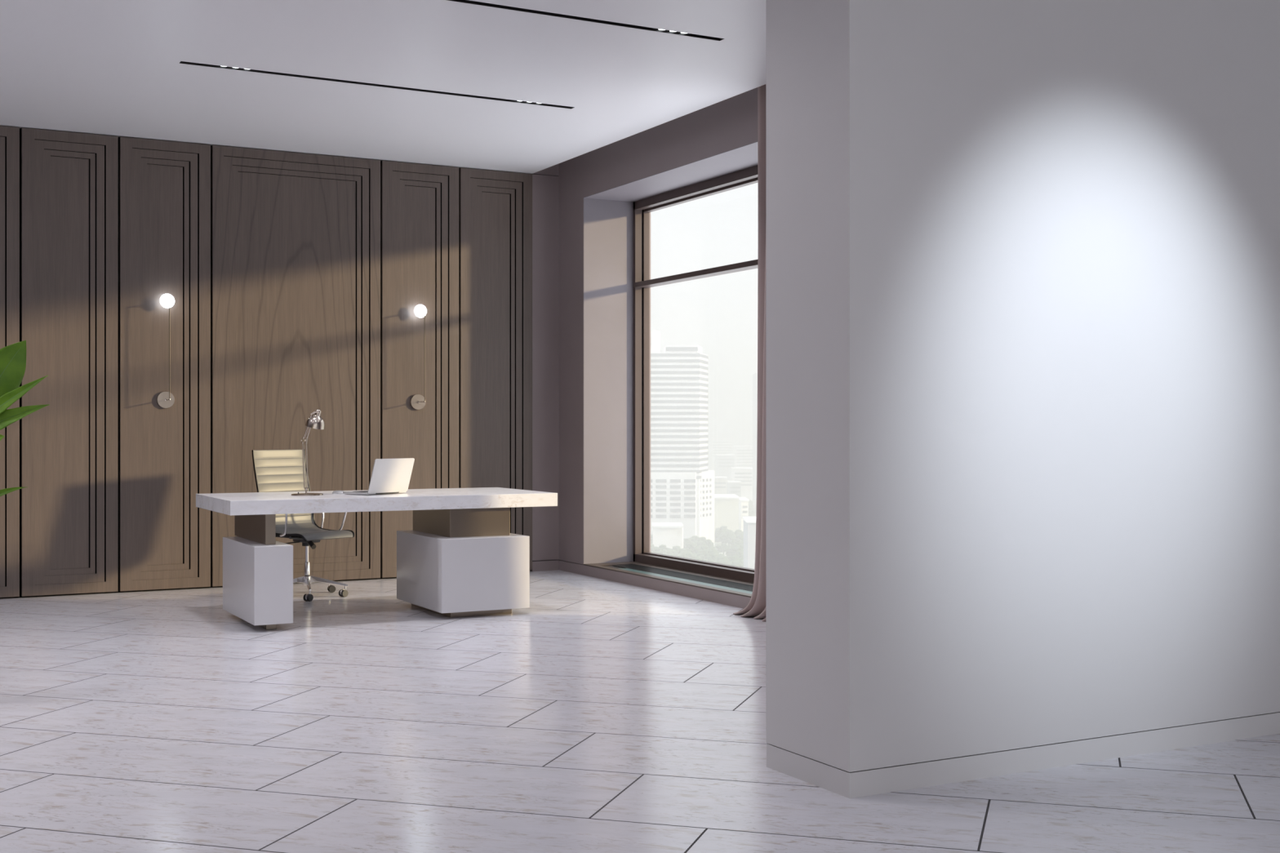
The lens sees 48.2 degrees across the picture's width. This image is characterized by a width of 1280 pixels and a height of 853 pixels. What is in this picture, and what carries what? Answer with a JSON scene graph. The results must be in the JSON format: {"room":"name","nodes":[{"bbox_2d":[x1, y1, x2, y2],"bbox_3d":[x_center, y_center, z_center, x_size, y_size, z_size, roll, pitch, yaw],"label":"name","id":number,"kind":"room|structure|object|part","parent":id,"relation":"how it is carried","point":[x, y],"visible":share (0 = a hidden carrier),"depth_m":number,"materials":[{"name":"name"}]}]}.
{"room":"office","nodes":[
{"label":"office","id":0,"kind":"room"},
{"bbox_2d":[0,0,765,173],"bbox_3d":[0.101,-2.260,2.985,15.000,0.320,17.166,0,0,-28],"label":"ceiling","id":1,"kind":"structure","parent":0,"point":[113,68],"depth_m":8.39,"materials":[{"name":"paint"}]},
{"bbox_2d":[179,61,574,108],"bbox_3d":[-1.545,-2.163,8.830,2.507,0.124,0.057,0,0,-28],"label":"track","id":2,"kind":"object","parent":1,"relation":"attached to","point":[180,62],"visible":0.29,"depth_m":8.80,"materials":[{"name":"black metal"}]},
{"bbox_2d":[449,0,724,40],"bbox_3d":[-0.656,-2.163,7.170,2.504,0.124,0.051,0,0,-28],"label":"track","id":3,"kind":"object","parent":1,"relation":"attached to","point":[460,1],"visible":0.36,"depth_m":7.39,"materials":[{"name":"black metal"}]},
{"bbox_2d":[653,27,689,34],"bbox_3d":[0.178,-2.163,7.617,0.224,0.112,0.053,0,0,-28],"label":"ceiling spotlight","id":4,"kind":"object","parent":3,"relation":"attached to","point":[653,28],"visible":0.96,"depth_m":7.63,"materials":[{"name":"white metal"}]},
{"bbox_2d":[733,84,765,622],"bbox_3d":[0.657,-0.552,9.146,0.170,3.503,6.100,0,0,-29],"label":"curtain","id":5,"kind":"object","parent":1,"relation":"hanging from","point":[756,607],"visible":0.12,"depth_m":8.94,"materials":[{"name":"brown fabric"}]},
{"bbox_2d":[532,163,561,560],"bbox_3d":[-5.296,-0.560,9.665,11.800,3.520,0.292,0,0,-28],"label":"wall","id":6,"kind":"structure","parent":0,"point":[545,182],"depth_m":11.92,"materials":[{"name":"paint"}]},
{"bbox_2d":[0,125,19,597],"bbox_3d":[-4.635,-0.453,9.878,0.638,3.282,0.059,0,0,-28],"label":"wood wall panel","id":7,"kind":"object","parent":6,"relation":"attached to","point":[11,134],"visible":0.81,"depth_m":9.97,"materials":[{"name":"brown wood"}]},
{"bbox_3d":[-4.640,-0.453,9.877,0.464,3.133,0.054,0,0,-28],"label":"molding","id":8,"kind":"part","parent":7,"relation":"part of","materials":[{"name":"brown wood"}]},
{"bbox_2d":[21,127,118,596],"bbox_3d":[-4.059,-0.453,10.187,0.638,3.282,0.059,0,0,-28],"label":"wood wall panel","id":9,"kind":"object","parent":6,"relation":"attached to","point":[69,180],"visible":0.99,"depth_m":10.17,"materials":[{"name":"brown wood"}]},
{"bbox_3d":[-4.063,-0.453,10.186,0.464,3.133,0.054,0,0,-28],"label":"molding","id":10,"kind":"part","parent":9,"relation":"part of","materials":[{"name":"brown wood"}]},
{"bbox_3d":[-4.064,-0.453,10.188,0.340,3.010,0.050,0,0,-28],"label":"molding","id":11,"kind":"part","parent":9,"relation":"part of","materials":[{"name":"brown wood"}]},
{"bbox_3d":[-4.066,-0.453,10.191,0.254,2.924,0.045,0,0,-28],"label":"panel","id":12,"kind":"part","parent":9,"relation":"part of","materials":[{"name":"brown wood"}]},
{"bbox_2d":[119,136,210,591],"bbox_3d":[-3.483,-0.453,10.495,0.636,3.282,0.059,0,0,-28],"label":"wood wall panel","id":13,"kind":"object","parent":6,"relation":"attached to","point":[165,185],"visible":1,"depth_m":10.47,"materials":[{"name":"brown wood"}]},
{"bbox_3d":[-3.488,-0.453,10.495,0.462,3.133,0.054,0,0,-28],"label":"molding","id":14,"kind":"part","parent":13,"relation":"part of","materials":[{"name":"brown wood"}]},
{"bbox_3d":[-3.490,-0.453,10.499,0.252,2.924,0.045,0,0,-28],"label":"panel","id":15,"kind":"part","parent":13,"relation":"part of","materials":[{"name":"brown wood"}]},
{"bbox_3d":[-3.489,-0.453,10.497,0.338,3.010,0.050,0,0,-28],"label":"molding","id":16,"kind":"part","parent":13,"relation":"part of","materials":[{"name":"brown wood"}]},
{"bbox_2d":[156,293,174,408],"bbox_3d":[-3.443,-0.552,10.416,0.124,0.834,0.207,0,0,-28],"label":"wall lamp","id":17,"kind":"object","parent":13,"relation":"attached to","point":[165,399],"visible":1,"depth_m":10.43,"materials":[{"name":"white glass"}]},
{"bbox_3d":[-3.397,-0.558,10.331,0.006,0.733,0.006,0,0,-28],"label":"rod","id":18,"kind":"part","parent":17,"relation":"part of","materials":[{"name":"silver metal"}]},
{"bbox_2d":[0,128,396,598],"bbox_3d":[-5.694,-0.450,9.349,10.800,3.300,0.008,0,0,-28],"label":"trim","id":19,"kind":"structure","parent":6,"relation":"attached to","point":[20,596],"depth_m":10.06,"materials":[{"name":"black"}]},
{"bbox_2d":[211,145,380,586],"bbox_3d":[-2.621,-0.453,10.958,1.289,3.282,0.059,0,0,-28],"label":"wood wall panel","id":20,"kind":"object","parent":6,"relation":"attached to","point":[295,237],"visible":0.88,"depth_m":10.94,"materials":[{"name":"brown wood"}]},
{"bbox_3d":[-2.627,-0.453,10.959,0.991,3.010,0.050,0,0,-28],"label":"molding","id":21,"kind":"part","parent":20,"relation":"part of","materials":[{"name":"brown wood"}]},
{"bbox_3d":[-2.628,-0.453,10.961,0.905,2.924,0.045,0,0,-28],"label":"panel","id":22,"kind":"part","parent":20,"relation":"part of","materials":[{"name":"brown wood"}]},
{"bbox_2d":[380,160,458,577],"bbox_3d":[-1.757,-0.453,11.421,0.639,3.282,0.059,0,0,-28],"label":"wood wall panel","id":23,"kind":"object","parent":6,"relation":"attached to","point":[420,202],"visible":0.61,"depth_m":11.39,"materials":[{"name":"brown wood"}]},
{"bbox_2d":[409,304,426,409],"bbox_3d":[-1.739,-0.552,11.330,0.124,0.834,0.207,0,0,-28],"label":"wall lamp","id":24,"kind":"object","parent":23,"relation":"attached to","point":[417,402],"visible":1,"depth_m":11.35,"materials":[{"name":"white glass"}]},
{"bbox_3d":[-1.693,-0.558,11.245,0.006,0.733,0.006,0,0,-28],"label":"rod","id":25,"kind":"part","parent":24,"relation":"part of","materials":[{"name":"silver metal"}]},
{"bbox_3d":[-1.764,-0.453,11.425,0.255,2.924,0.045,0,0,-28],"label":"panel","id":26,"kind":"part","parent":23,"relation":"part of","materials":[{"name":"brown wood"}]},
{"bbox_3d":[-1.762,-0.453,11.420,0.465,3.133,0.054,0,0,-28],"label":"molding","id":27,"kind":"part","parent":23,"relation":"part of","materials":[{"name":"brown wood"}]},
{"bbox_3d":[-1.763,-0.453,11.422,0.341,3.010,0.050,0,0,-28],"label":"molding","id":28,"kind":"part","parent":23,"relation":"part of","materials":[{"name":"brown wood"}]},
{"bbox_2d":[458,167,532,570],"bbox_3d":[-1.183,-0.453,11.729,0.631,3.282,0.059,0,0,-28],"label":"wood wall panel","id":29,"kind":"object","parent":6,"relation":"attached to","point":[495,206],"visible":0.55,"depth_m":11.71,"materials":[{"name":"brown wood"}]},
{"bbox_3d":[-1.190,-0.453,11.732,0.247,2.924,0.045,0,0,-28],"label":"panel","id":30,"kind":"part","parent":29,"relation":"part of","materials":[{"name":"brown wood"}]},
{"bbox_3d":[-1.188,-0.453,11.728,0.457,3.133,0.054,0,0,-28],"label":"molding","id":31,"kind":"part","parent":29,"relation":"part of","materials":[{"name":"brown wood"}]},
{"bbox_3d":[-1.189,-0.453,11.730,0.333,3.010,0.050,0,0,-28],"label":"molding","id":32,"kind":"part","parent":29,"relation":"part of","materials":[{"name":"brown wood"}]},
{"bbox_2d":[529,560,559,571],"bbox_3d":[-0.802,1.159,11.945,0.244,0.082,0.080,0,0,-28],"label":"baseboard","id":33,"kind":"structure","parent":6,"relation":"attached to","point":[544,565],"depth_m":11.91,"materials":[{"name":"paint"}]},
{"bbox_2d":[0,570,1279,852],"bbox_3d":[0.101,1.250,2.985,15.000,0.100,17.166,0,0,-28],"label":"floor","id":34,"kind":"structure","parent":0,"point":[597,715],"depth_m":5.30,"materials":[{"name":"tile"}]},
{"bbox_2d":[0,340,49,496],"bbox_3d":[-3.019,0.390,6.254,0.678,1.620,0.640,0,0,-38],"label":"potted plant","id":35,"kind":"object","parent":34,"relation":"on","point":[12,357],"visible":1,"depth_m":6.21,"materials":[{"name":"green plant"}]},
{"bbox_2d":[251,448,354,601],"bbox_3d":[-2.376,0.682,10.118,0.583,1.036,0.616,0,0,38],"label":"office chair","id":36,"kind":"object","parent":34,"relation":"on","point":[274,470],"visible":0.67,"depth_m":10.17,"materials":[{"name":"grey leather"}]},
{"bbox_3d":[-2.510,0.474,9.948,0.582,0.620,0.024,0,0,38],"label":"rail","id":37,"kind":"part","parent":36,"relation":"part of","materials":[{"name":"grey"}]},
{"bbox_3d":[-2.557,0.403,10.260,0.115,0.476,0.444,0,0,38],"label":"backrest","id":38,"kind":"part","parent":36,"relation":"part of","materials":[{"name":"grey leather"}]},
{"bbox_3d":[-2.522,0.634,9.911,0.279,0.256,0.039,0,0,38],"label":"armrest","id":39,"kind":"part","parent":36,"relation":"part of","materials":[{"name":"silver metal"}]},
{"bbox_3d":[-2.475,1.089,10.010,0.275,0.078,0.040,0,0,-35],"label":"leg","id":40,"kind":"part","parent":36,"relation":"part of","materials":[{"name":"silver metal"}]},
{"bbox_3d":[-2.306,1.089,9.952,0.040,0.078,0.275,0,0,-17],"label":"leg","id":41,"kind":"part","parent":36,"relation":"part of","materials":[{"name":"silver metal"}]},
{"bbox_3d":[-2.303,0.819,10.012,0.036,0.073,0.097,0,0,-41],"label":"tension knob","id":42,"kind":"part","parent":36,"relation":"part of","materials":[{"name":"black plastic"}]},
{"bbox_3d":[-2.334,0.711,10.084,0.476,0.143,0.444,0,0,38],"label":"seat","id":43,"kind":"part","parent":36,"relation":"part of","materials":[{"name":"grey leather"}]},
{"bbox_3d":[-2.243,0.474,10.288,0.582,0.620,0.024,0,0,38],"label":"rail","id":44,"kind":"part","parent":36,"relation":"part of","materials":[{"name":"grey metal"}]},
{"bbox_3d":[-2.204,1.089,10.094,0.235,0.078,0.188,0,0,38],"label":"leg","id":45,"kind":"part","parent":36,"relation":"part of","materials":[{"name":"silver metal"}]},
{"bbox_3d":[-2.209,0.634,10.308,0.279,0.256,0.039,0,0,38],"label":"armrest","id":46,"kind":"part","parent":36,"relation":"part of","materials":[{"name":"silver metal"}]},
{"bbox_2d":[195,487,557,629],"bbox_3d":[-1.684,0.816,9.238,2.097,0.768,1.085,0,0,-28],"label":"executive desk","id":47,"kind":"object","parent":34,"relation":"on","point":[460,557],"visible":1,"depth_m":8.98,"materials":[{"name":"stone"}]},
{"bbox_2d":[291,408,324,496],"bbox_3d":[-2.091,0.160,9.014,0.208,0.543,0.195,0,0,-28],"label":"desk lamp","id":48,"kind":"object","parent":47,"relation":"on","point":[316,421],"visible":1,"depth_m":9.00,"materials":[{"name":"silver metal"}]},
{"bbox_3d":[-2.109,0.243,9.011,0.041,0.293,0.007,0,0,0],"label":"arm","id":49,"kind":"part","parent":48,"relation":"part of","materials":[{"name":"silver metal"}]},
{"bbox_3d":[-2.083,-0.002,8.999,0.083,0.160,0.015,0,0,24],"label":"arm","id":50,"kind":"part","parent":48,"relation":"part of","materials":[{"name":"silver metal"}]},
{"bbox_3d":[-2.052,-0.047,9.032,0.123,0.129,0.122,0,0,-28],"label":"lamp shade","id":51,"kind":"part","parent":48,"relation":"part of","materials":[{"name":"silver metal"}]},
{"bbox_2d":[332,490,343,493],"bbox_3d":[-1.952,0.422,9.279,0.108,0.019,0.062,0,0,29],"label":"computer mouse","id":52,"kind":"object","parent":47,"relation":"on","point":[335,491],"visible":0.8,"depth_m":9.25,"materials":[{"name":"white plastic"}]},
{"bbox_2d":[342,457,414,494],"bbox_3d":[-1.676,0.315,9.182,0.294,0.226,0.352,0,0,35],"label":"laptop","id":53,"kind":"object","parent":47,"relation":"on","point":[388,476],"visible":1,"depth_m":9.11,"materials":[{"name":"silver metal"}]},
{"bbox_3d":[-1.584,0.311,9.119,0.072,0.218,0.352,0,0,35],"label":"lid","id":54,"kind":"part","parent":53,"relation":"part of","materials":[{"name":"silver metal"}]},
{"bbox_2d":[558,87,757,564],"bbox_3d":[1.163,-0.603,9.199,0.620,3.434,6.716,0,0,-28],"label":"wall","id":55,"kind":"structure","parent":0,"point":[730,123],"depth_m":11.57,"materials":[{"name":"paint"}]},
{"bbox_2d":[559,560,751,608],"bbox_3d":[1.174,1.159,9.177,0.622,0.081,6.666,0,0,-28],"label":"baseboard","id":56,"kind":"structure","parent":55,"relation":"attached to","point":[725,598],"depth_m":10.46,"materials":[{"name":"paint"}]},
{"bbox_2d":[583,561,753,597],"bbox_3d":[0.513,1.114,10.235,0.453,0.008,3.255,0,0,-28],"label":"trim","id":57,"kind":"structure","parent":55,"relation":"attached to","point":[602,566],"depth_m":10.65,"materials":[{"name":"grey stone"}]},
{"bbox_2d":[605,564,753,594],"bbox_3d":[0.541,1.115,10.155,0.283,0.008,3.089,0,0,-28],"label":"window sill","id":58,"kind":"structure","parent":57,"relation":"in","point":[741,588],"depth_m":10.49,"materials":[{"name":"grey stone"}]},
{"bbox_2d":[583,141,757,564],"bbox_3d":[0.556,-0.372,10.260,0.552,2.966,3.259,0,0,-28],"label":"window reveal","id":59,"kind":"structure","parent":55,"relation":"attached to","point":[608,215],"depth_m":11.65,"materials":[{"name":"paint"}]},
{"bbox_2d":[633,165,758,582],"bbox_3d":[0.767,-0.370,10.373,0.134,2.960,3.251,0,0,-28],"label":"window","id":60,"kind":"structure","parent":55,"relation":"in","point":[642,208],"depth_m":11.76,"materials":[{"name":"grey"}]},
{"bbox_2d":[765,0,1279,772],"bbox_3d":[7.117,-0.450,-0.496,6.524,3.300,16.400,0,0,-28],"label":"wall partition","id":61,"kind":"structure","parent":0,"point":[1022,257],"depth_m":4.98,"materials":[{"name":"white paint"}]},
{"bbox_2d":[766,711,1279,798],"bbox_3d":[3.303,1.159,6.300,6.223,0.082,0.487,0,0,-28],"label":"baseboard","id":62,"kind":"structure","parent":61,"relation":"attached to","point":[927,774],"depth_m":4.97,"materials":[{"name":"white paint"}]},
{"label":"outside","id":63,"kind":"structure","parent":0,"visible":0},
{"bbox_2d":[707,447,731,555],"bbox_3d":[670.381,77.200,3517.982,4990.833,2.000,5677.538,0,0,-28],"label":"ground","id":64,"kind":"structure","parent":63,"point":[716,544],"depth_m":935.67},
{"bbox_2d":[653,544,671,554],"bbox_3d":[12.497,70.174,780.382,13.244,12.052,12.938,0,0,-25],"label":"tree","id":65,"kind":"object","parent":64,"relation":"on","point":[662,548],"visible":0.4,"depth_m":776.46,"materials":[{"name":"green plant"}]},
{"bbox_2d":[652,522,683,549],"bbox_3d":[15.913,65.834,814.008,29.494,20.731,33.175,0,0,-28],"label":"building","id":66,"kind":"structure","parent":64,"relation":"on","point":[670,535],"depth_m":801.69,"materials":[{"name":"white concrete"}]},
{"bbox_2d":[663,551,672,555],"bbox_3d":[16.203,71.510,770.274,10.308,9.380,10.070,0,0,-10],"label":"tree","id":67,"kind":"object","parent":64,"relation":"on","point":[669,553],"visible":0.09,"depth_m":768.54,"materials":[{"name":"green plant"}]},
{"bbox_2d":[671,546,680,553],"bbox_3d":[19.904,70.565,780.670,12.099,11.271,12.385,0,0,-43],"label":"tree","id":68,"kind":"object","parent":64,"relation":"on","point":[675,548],"visible":0.08,"depth_m":778.74,"materials":[{"name":"green plant"}]},
{"bbox_2d":[671,548,692,557],"bbox_3d":[23.235,70.679,767.361,11.853,11.041,12.133,0,0,-28],"label":"tree","id":69,"kind":"object","parent":64,"relation":"on","point":[681,553],"visible":0.33,"depth_m":765.73,"materials":[{"name":"green plant"}]},
{"bbox_2d":[650,329,714,545],"bbox_3d":[4.984,8.730,889.536,82.183,134.940,82.366,0,0,-28],"label":"office tower","id":70,"kind":"structure","parent":64,"relation":"on","point":[682,483],"depth_m":860.09,"materials":[{"name":"white concrete"}]},
{"bbox_2d":[683,537,693,548],"bbox_3d":[28.260,70.625,835.847,12.252,11.150,11.969,0,0,0],"label":"tree","id":71,"kind":"object","parent":64,"relation":"on","point":[685,544],"visible":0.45,"depth_m":832.21,"materials":[{"name":"green plant"}]},
{"bbox_2d":[684,537,697,547],"bbox_3d":[30.309,70.499,837.225,12.530,11.402,12.240,0,0,-19],"label":"tree","id":72,"kind":"object","parent":64,"relation":"on","point":[691,539],"visible":0.3,"depth_m":834.85,"materials":[{"name":"green plant"}]},
{"bbox_2d":[682,551,702,560],"bbox_3d":[25.445,70.309,734.735,12.946,11.781,12.647,0,0,-36],"label":"tree","id":73,"kind":"object","parent":64,"relation":"on","point":[688,555],"visible":0.17,"depth_m":732.81,"materials":[{"name":"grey plant"}]},
{"bbox_2d":[685,542,701,553],"bbox_3d":[29.374,70.112,790.849,13.380,12.176,13.071,0,0,5],"label":"tree","id":74,"kind":"object","parent":64,"relation":"on","point":[693,548],"visible":0.46,"depth_m":788.78,"materials":[{"name":"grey plant"}]},
{"bbox_2d":[691,535,698,541],"bbox_3d":[32.330,70.206,846.206,13.173,11.988,12.869,0,0,7],"label":"tree","id":75,"kind":"object","parent":64,"relation":"on","point":[695,537],"visible":0.07,"depth_m":844.49,"materials":[{"name":"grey plant"}]},
{"bbox_2d":[693,549,706,556],"bbox_3d":[32.736,70.664,758.181,11.887,11.073,12.168,0,0,11],"label":"tree","id":76,"kind":"object","parent":64,"relation":"on","point":[700,553],"visible":0.15,"depth_m":756.62,"materials":[{"name":"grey plant"}]},
{"bbox_2d":[695,537,714,546],"bbox_3d":[36.346,70.199,835.686,13.189,12.002,12.885,0,0,36],"label":"tree","id":77,"kind":"object","parent":64,"relation":"on","point":[701,541],"visible":0.5,"depth_m":833.02,"materials":[{"name":"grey plant"}]},
{"bbox_2d":[699,545,716,552],"bbox_3d":[35.407,70.331,779.853,12.898,11.738,12.601,0,0,27],"label":"tree","id":78,"kind":"object","parent":64,"relation":"on","point":[704,547],"visible":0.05,"depth_m":778.17,"materials":[{"name":"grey plant"}]},
{"bbox_2d":[703,553,718,561],"bbox_3d":[38.959,70.934,741.548,11.574,10.533,11.307,0,0,25],"label":"tree","id":79,"kind":"object","parent":64,"relation":"on","point":[713,557],"visible":0.19,"depth_m":739.82,"materials":[{"name":"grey plant"}]},
{"bbox_2d":[700,549,724,560],"bbox_3d":[37.556,70.312,749.877,12.940,11.776,12.641,0,0,-43],"label":"tree","id":80,"kind":"object","parent":64,"relation":"on","point":[711,552],"visible":0.16,"depth_m":748.54,"materials":[{"name":"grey plant"}]},
{"bbox_2d":[709,438,732,476],"bbox_3d":[109.818,46.095,1930.341,55.114,60.210,66.250,0,0,-28],"label":"building","id":81,"kind":"structure","parent":64,"relation":"on","point":[717,446],"depth_m":1901.69,"materials":[{"name":"white concrete"}]},
{"bbox_2d":[714,476,727,493],"bbox_3d":[69.395,60.312,1265.029,28.616,31.776,33.913,0,0,-28],"label":"building","id":82,"kind":"structure","parent":64,"relation":"on","point":[720,482],"depth_m":1251.43,"materials":[{"name":"beige concrete"}]},
{"bbox_2d":[709,555,732,564],"bbox_3d":[40.648,70.352,714.306,12.555,11.695,12.851,0,0,4],"label":"tree","id":83,"kind":"object","parent":64,"relation":"on","point":[720,559],"visible":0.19,"depth_m":710.96,"materials":[{"name":"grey plant"}]},
{"bbox_2d":[714,529,728,543],"bbox_3d":[51.087,70.229,893.778,13.123,11.942,12.820,0,0,-4],"label":"tree","id":84,"kind":"object","parent":64,"relation":"on","point":[716,536],"visible":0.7,"depth_m":892.17,"materials":[{"name":"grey plant"}]},
{"bbox_2d":[714,525,728,534],"bbox_3d":[54.587,70.397,933.316,12.754,11.606,12.460,0,0,44],"label":"tree","id":85,"kind":"object","parent":64,"relation":"on","point":[723,527],"visible":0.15,"depth_m":931.57,"materials":[{"name":"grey plant"}]},
{"bbox_2d":[715,542,730,555],"bbox_3d":[49.110,72.163,837.041,8.873,8.074,8.668,0,0,-42],"label":"tree","id":86,"kind":"object","parent":64,"relation":"on","point":[721,548],"visible":0.8,"depth_m":835.46,"materials":[{"name":"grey plant"}]},
{"bbox_2d":[715,453,734,493],"bbox_3d":[90.803,52.868,1520.133,37.303,46.664,44.614,0,0,-28],"label":"building","id":87,"kind":"structure","parent":64,"relation":"on","point":[723,462],"depth_m":1501.79,"materials":[{"name":"grey concrete"}]},
{"bbox_2d":[714,493,739,532],"bbox_3d":[57.887,61.801,982.685,40.208,28.798,49.193,0,0,-28],"label":"building","id":88,"kind":"structure","parent":64,"relation":"on","point":[726,505],"depth_m":962.79,"materials":[{"name":"beige concrete"}]},
{"bbox_2d":[718,529,736,546],"bbox_3d":[55.601,70.124,889.517,13.355,12.153,13.046,0,0,26],"label":"tree","id":89,"kind":"object","parent":64,"relation":"on","point":[730,535],"visible":0.95,"depth_m":886.53,"materials":[{"name":"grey plant"}]},
{"bbox_2d":[724,544,743,556],"bbox_3d":[53.459,70.772,797.328,11.655,10.856,11.930,0,0,9],"label":"tree","id":90,"kind":"object","parent":64,"relation":"on","point":[735,548],"visible":0.7,"depth_m":794.39,"materials":[{"name":"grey plant"}]},
{"bbox_2d":[727,480,742,497],"bbox_3d":[81.570,61.624,1232.477,22.458,29.152,27.589,0,0,-28],"label":"building","id":91,"kind":"structure","parent":64,"relation":"on","point":[733,486],"depth_m":1220.95,"materials":[{"name":"grey concrete"}]},
{"bbox_2d":[728,555,743,561],"bbox_3d":[47.544,70.408,719.106,12.730,11.584,12.436,0,0,34],"label":"tree","id":92,"kind":"object","parent":64,"relation":"on","point":[735,557],"visible":0.11,"depth_m":717.41,"materials":[{"name":"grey plant"}]},
{"bbox_2d":[730,560,743,567],"bbox_3d":[46.991,70.527,696.199,12.469,11.347,12.181,0,0,33],"label":"tree","id":93,"kind":"object","parent":64,"relation":"on","point":[736,562],"visible":0.12,"depth_m":694.49,"materials":[{"name":"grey plant"}]},
{"bbox_2d":[733,529,743,538],"bbox_3d":[62.080,70.511,902.181,12.504,11.378,12.215,0,0,40],"label":"tree","id":94,"kind":"object","parent":64,"relation":"on","point":[738,533],"visible":0.35,"depth_m":900.05,"materials":[{"name":"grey plant"}]},
{"bbox_2d":[736,551,743,558],"bbox_3d":[55.212,72.185,783.866,8.824,8.030,8.620,0,0,10],"label":"tree","id":95,"kind":"object","parent":64,"relation":"on","point":[740,553],"visible":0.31,"depth_m":782.55,"materials":[{"name":"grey plant"}]},
{"bbox_2d":[730,466,752,501],"bbox_3d":[98.224,57.763,1370.133,37.504,36.875,44.722,0,0,-28],"label":"building","id":96,"kind":"structure","parent":64,"relation":"on","point":[744,474],"depth_m":1352.45,"materials":[{"name":"white concrete"}]},
{"bbox_2d":[732,445,752,467],"bbox_3d":[130.385,49.729,1730.341,58.903,52.942,68.282,0,0,-28],"label":"building","id":97,"kind":"structure","parent":64,"relation":"on","point":[743,454],"depth_m":1700.92,"materials":[{"name":"white concrete"}]},
{"bbox_2d":[738,497,749,531],"bbox_3d":[75.039,64.075,1034.685,28.541,24.251,42.937,0,0,-28],"label":"building","id":98,"kind":"structure","parent":64,"relation":"on","point":[743,501],"depth_m":1014.92,"materials":[{"name":"white concrete"}]},
{"bbox_2d":[742,516,755,568],"bbox_3d":[48.732,57.748,612.477,19.091,36.903,25.784,0,0,-28],"label":"building","id":99,"kind":"structure","parent":64,"relation":"on","point":[749,522],"depth_m":601.03,"materials":[{"name":"grey concrete"}]},
{"bbox_2d":[748,506,755,515],"bbox_3d":[89.406,70.550,1163.691,12.417,11.300,12.131,0,0,-8],"label":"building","id":100,"kind":"structure","parent":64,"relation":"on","point":[751,511],"depth_m":1158.79,"materials":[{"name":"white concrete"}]},
{"bbox_2d":[751,371,757,515],"bbox_3d":[105.206,15.830,1170.133,40.489,120.741,46.322,0,0,-28],"label":"building","id":101,"kind":"structure","parent":64,"relation":"on","point":[754,374],"depth_m":1167.60,"materials":[{"name":"grey concrete"}]}
]}

